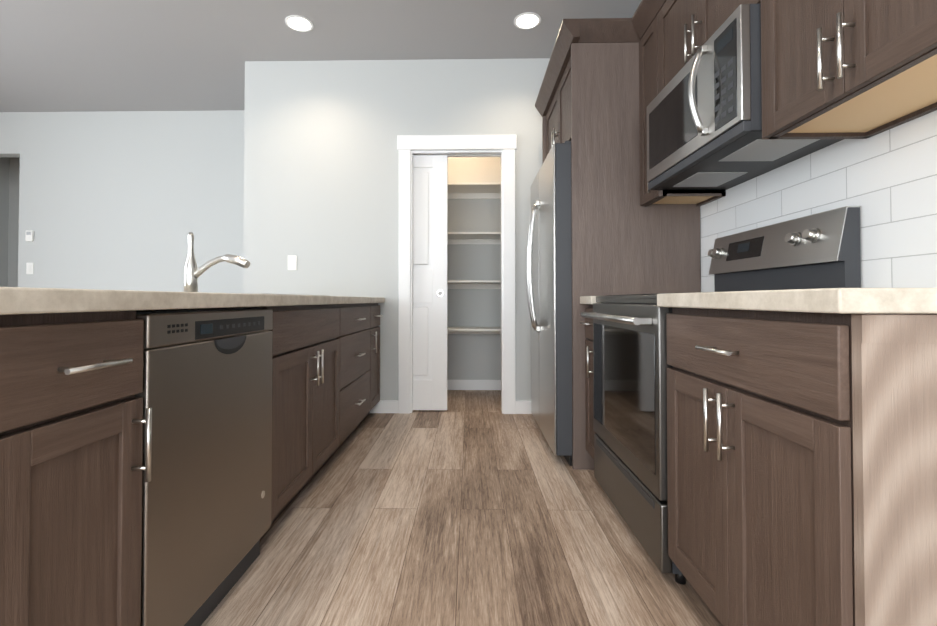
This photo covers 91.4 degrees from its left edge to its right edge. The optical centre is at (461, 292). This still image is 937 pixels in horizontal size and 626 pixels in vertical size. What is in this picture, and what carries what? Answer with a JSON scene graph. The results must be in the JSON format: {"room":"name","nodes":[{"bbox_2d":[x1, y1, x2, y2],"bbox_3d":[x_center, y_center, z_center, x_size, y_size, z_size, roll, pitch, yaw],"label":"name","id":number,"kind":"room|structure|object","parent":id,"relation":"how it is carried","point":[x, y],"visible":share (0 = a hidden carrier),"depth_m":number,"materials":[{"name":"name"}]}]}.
{"room":"kitchen","nodes":[
{"label":"kitchen","id":0,"kind":"room"},
{"bbox_2d":[0,157,8,286],"bbox_3d":[-6.088,-0.424,5.352,0.100,2.780,1.440,0,-1,1],"label":"wall","id":1,"kind":"structure","parent":0,"point":[4,161],"depth_m":6.04,"materials":[{"name":"grey paint"}]},
{"bbox_2d":[8,158,19,286],"bbox_3d":[-5.213,-0.413,6.115,1.820,2.780,0.100,0,-1,1],"label":"wall","id":2,"kind":"structure","parent":0,"point":[9,201],"depth_m":6.09,"materials":[{"name":"grey paint"}]},
{"bbox_2d":[0,110,500,379],"bbox_3d":[-2.377,-0.436,4.620,7.349,2.780,0.120,0,-1,1],"label":"wall","id":3,"kind":"structure","parent":0,"point":[119,200],"depth_m":4.58,"materials":[{"name":"grey paint"}]},
{"bbox_2d":[25,230,33,240],"bbox_3d":[-4.327,-0.571,4.588,0.070,0.110,0.023,0,-1,1],"label":"thermostat","id":4,"kind":"object","parent":3,"relation":"attached to","point":[29,235],"visible":1,"depth_m":4.58,"materials":[{"name":"white plastic"}]},
{"bbox_2d":[26,263,33,273],"bbox_3d":[-4.327,-0.246,4.590,0.072,0.116,0.008,0,-1,1],"label":"switch plate","id":5,"kind":"object","parent":3,"relation":"attached to","point":[29,268],"visible":1,"depth_m":4.59,"materials":[{"name":"white plastic"}]},
{"bbox_2d":[447,183,500,333],"bbox_3d":[-0.147,-0.300,4.333,2.875,1.400,0.361,0,-1,1],"label":"shelf","id":6,"kind":"object","parent":3,"relation":"attached to","point":[474,190],"depth_m":4.14,"materials":[{"name":"white wood"}]},
{"bbox_2d":[447,380,500,389],"bbox_3d":[-0.144,0.902,4.490,2.877,0.100,0.012,0,-1,1],"label":"baseboard","id":7,"kind":"structure","parent":3,"relation":"attached to","point":[451,384],"depth_m":4.48,"materials":[{"name":"white wood"}]},
{"bbox_2d":[0,0,641,157],"bbox_3d":[-2.375,-1.913,1.582,7.470,0.080,9.100,0,-1,1],"label":"ceiling","id":8,"kind":"structure","parent":0,"point":[114,55],"depth_m":3.35,"materials":[{"name":"grey paint"}]},
{"bbox_2d":[285,15,312,31],"bbox_3d":[-1.110,-1.845,3.137,0.184,0.007,0.184,0,-1,1],"label":"recessed light","id":9,"kind":"object","parent":8,"relation":"in","point":[299,23],"visible":1,"depth_m":3.13,"materials":[{"name":"white"}]},
{"bbox_2d":[514,12,540,28],"bbox_3d":[0.450,-1.845,3.107,0.184,0.007,0.184,0,-1,1],"label":"recessed light","id":10,"kind":"object","parent":8,"relation":"in","point":[528,20],"visible":1,"depth_m":3.09,"materials":[{"name":"white"}]},
{"bbox_2d":[243,58,549,400],"bbox_3d":[-0.220,-0.451,3.648,2.999,2.780,0.120,0,-1,1],"label":"wall","id":11,"kind":"structure","parent":0,"point":[321,176],"depth_m":3.59,"materials":[{"name":"grey paint"}]},
{"bbox_2d":[288,255,296,269],"bbox_3d":[-1.331,-0.237,3.603,0.072,0.116,0.007,0,-1,1],"label":"outlet","id":12,"kind":"object","parent":11,"relation":"attached to","point":[292,262],"visible":1,"depth_m":3.60,"materials":[{"name":"white plastic"}]},
{"bbox_2d":[370,400,397,412],"bbox_3d":[-1.111,0.888,3.578,1.245,0.100,0.012,0,-1,1],"label":"baseboard","id":13,"kind":"structure","parent":11,"relation":"attached to","point":[391,406],"depth_m":3.56,"materials":[{"name":"white wood"}]},
{"bbox_2d":[412,155,447,409],"bbox_3d":[-0.490,-0.084,3.647,0.760,2.023,0.036,0,-1,1],"label":"pantry door","id":14,"kind":"structure","parent":11,"relation":"in","point":[430,207],"depth_m":3.63,"materials":[{"name":"white wood"}]},
{"bbox_2d":[397,135,516,413],"bbox_3d":[-0.033,-0.147,3.629,0.935,2.173,0.142,0,-1,1],"label":"door frame","id":15,"kind":"structure","parent":11,"relation":"attached to","point":[503,147],"depth_m":3.57,"materials":[{"name":"white wood"}]},
{"bbox_2d":[201,390,722,625],"bbox_3d":[-2.375,0.937,1.538,7.470,0.060,9.100,0,-1,1],"label":"floor","id":16,"kind":"structure","parent":0,"point":[472,508],"depth_m":1.66,"materials":[{"name":"brown wood"}]},
{"bbox_2d":[0,311,151,625],"bbox_3d":[-1.002,0.466,0.814,0.646,0.860,0.329,0,-1,1],"label":"base cabinet","id":17,"kind":"object","parent":16,"relation":"on","point":[72,420],"depth_m":0.80,"materials":[{"name":"brown wood"}]},
{"bbox_2d":[0,287,384,314],"bbox_3d":[-1.093,0.034,2.120,0.932,0.040,2.950,0,-1,1],"label":"countertop","id":18,"kind":"structure","parent":17,"relation":"on","point":[19,300],"depth_m":0.91,"materials":[{"name":"stone"}]},
{"bbox_2d":[184,232,249,291],"bbox_3d":[-1.090,-0.129,2.040,0.297,0.282,0.066,0,-1,1],"label":"faucet","id":19,"kind":"object","parent":18,"relation":"on","point":[193,272],"visible":0.98,"depth_m":2.03,"materials":[{"name":"silver metal"}]},
{"bbox_2d":[241,293,329,295],"bbox_3d":[-0.936,0.151,2.033,0.466,0.287,0.796,0,-1,1],"label":"sink","id":20,"kind":"object","parent":18,"relation":"in","point":[283,294],"visible":0.1,"depth_m":1.82,"materials":[{"name":"silver metal"}]},
{"bbox_2d":[134,308,272,625],"bbox_3d":[-0.974,0.475,1.293,0.622,0.856,0.621,0,-1,1],"label":"dishwasher","id":21,"kind":"object","parent":16,"relation":"on","point":[206,394],"visible":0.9,"depth_m":1.18,"materials":[{"name":"grey metal"}]},
{"bbox_2d":[376,303,382,403],"bbox_3d":[-0.945,0.505,3.382,0.630,0.860,0.370,0,-1,1],"label":"base cabinet","id":22,"kind":"object","parent":16,"relation":"on","point":[378,315],"depth_m":3.48,"materials":[{"name":"brown wood"}]},
{"bbox_2d":[526,141,571,465],"bbox_3d":[0.838,0.059,2.880,0.821,1.738,0.920,0,-1,1],"label":"fridge","id":23,"kind":"object","parent":16,"relation":"on","point":[549,266],"visible":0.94,"depth_m":2.47,"materials":[{"name":"grey metal"}]},
{"bbox_2d":[580,304,594,458],"bbox_3d":[0.945,0.488,2.270,0.602,0.860,0.218,0,-1,1],"label":"base cabinet","id":24,"kind":"object","parent":16,"relation":"on","point":[588,323],"depth_m":2.31,"materials":[{"name":"brown wood"}]},
{"bbox_2d":[581,206,860,584],"bbox_3d":[0.893,0.325,1.780,0.686,1.172,0.758,0,-1,1],"label":"range","id":25,"kind":"object","parent":16,"relation":"on","point":[813,251],"visible":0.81,"depth_m":1.61,"materials":[{"name":"grey metal"}]},
{"bbox_2d":[666,307,936,625],"bbox_3d":[0.922,0.469,1.052,0.602,0.860,0.679,0,-1,1],"label":"base cabinet","id":26,"kind":"object","parent":16,"relation":"on","point":[801,468],"depth_m":0.83,"materials":[{"name":"brown wood"}]},
{"bbox_2d":[580,288,936,313],"bbox_3d":[0.918,0.025,1.545,0.629,0.040,1.683,0,-1,1],"label":"countertop","id":27,"kind":"structure","parent":26,"relation":"on","point":[879,300],"depth_m":0.76,"materials":[{"name":"stone"}]},
{"bbox_2d":[700,110,936,291],"bbox_3d":[1.296,-0.484,1.489,0.126,2.780,9.100,0,-1,1],"label":"wall","id":28,"kind":"structure","parent":0,"point":[886,181],"depth_m":1.38,"materials":[{"name":"tile"}]},
{"bbox_2d":[543,40,639,179],"bbox_3d":[0.937,-1.085,2.896,0.642,0.455,0.934,0,-1,1],"label":"upper cabinet","id":29,"kind":"object","parent":28,"relation":"attached to","point":[593,105],"depth_m":2.41,"materials":[{"name":"brown wood"}]},
{"bbox_2d":[639,25,725,203],"bbox_3d":[1.088,-0.903,2.249,0.314,0.838,0.298,0,-1,1],"label":"upper cabinet","id":30,"kind":"object","parent":28,"relation":"attached to","point":[647,42],"depth_m":2.31,"materials":[{"name":"brown wood"}]},
{"bbox_2d":[651,0,738,96],"bbox_3d":[1.079,-1.110,1.782,0.314,0.440,0.761,0,-1,1],"label":"upper cabinet","id":31,"kind":"object","parent":28,"relation":"attached to","point":[680,27],"depth_m":1.94,"materials":[{"name":"brown wood"}]},
{"bbox_2d":[647,4,842,189],"bbox_3d":[1.020,-0.685,1.778,0.433,0.398,0.753,0,-1,1],"label":"microwave","id":32,"kind":"object","parent":31,"relation":"attached to","point":[704,119],"visible":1,"depth_m":1.60,"materials":[{"name":"grey metal"}]},
{"bbox_2d":[739,0,936,139],"bbox_3d":[1.066,-0.921,1.093,0.314,0.838,0.731,0,-1,1],"label":"upper cabinet","id":33,"kind":"object","parent":28,"relation":"attached to","point":[848,69],"depth_m":1.14,"materials":[{"name":"brown wood"}]}
]}

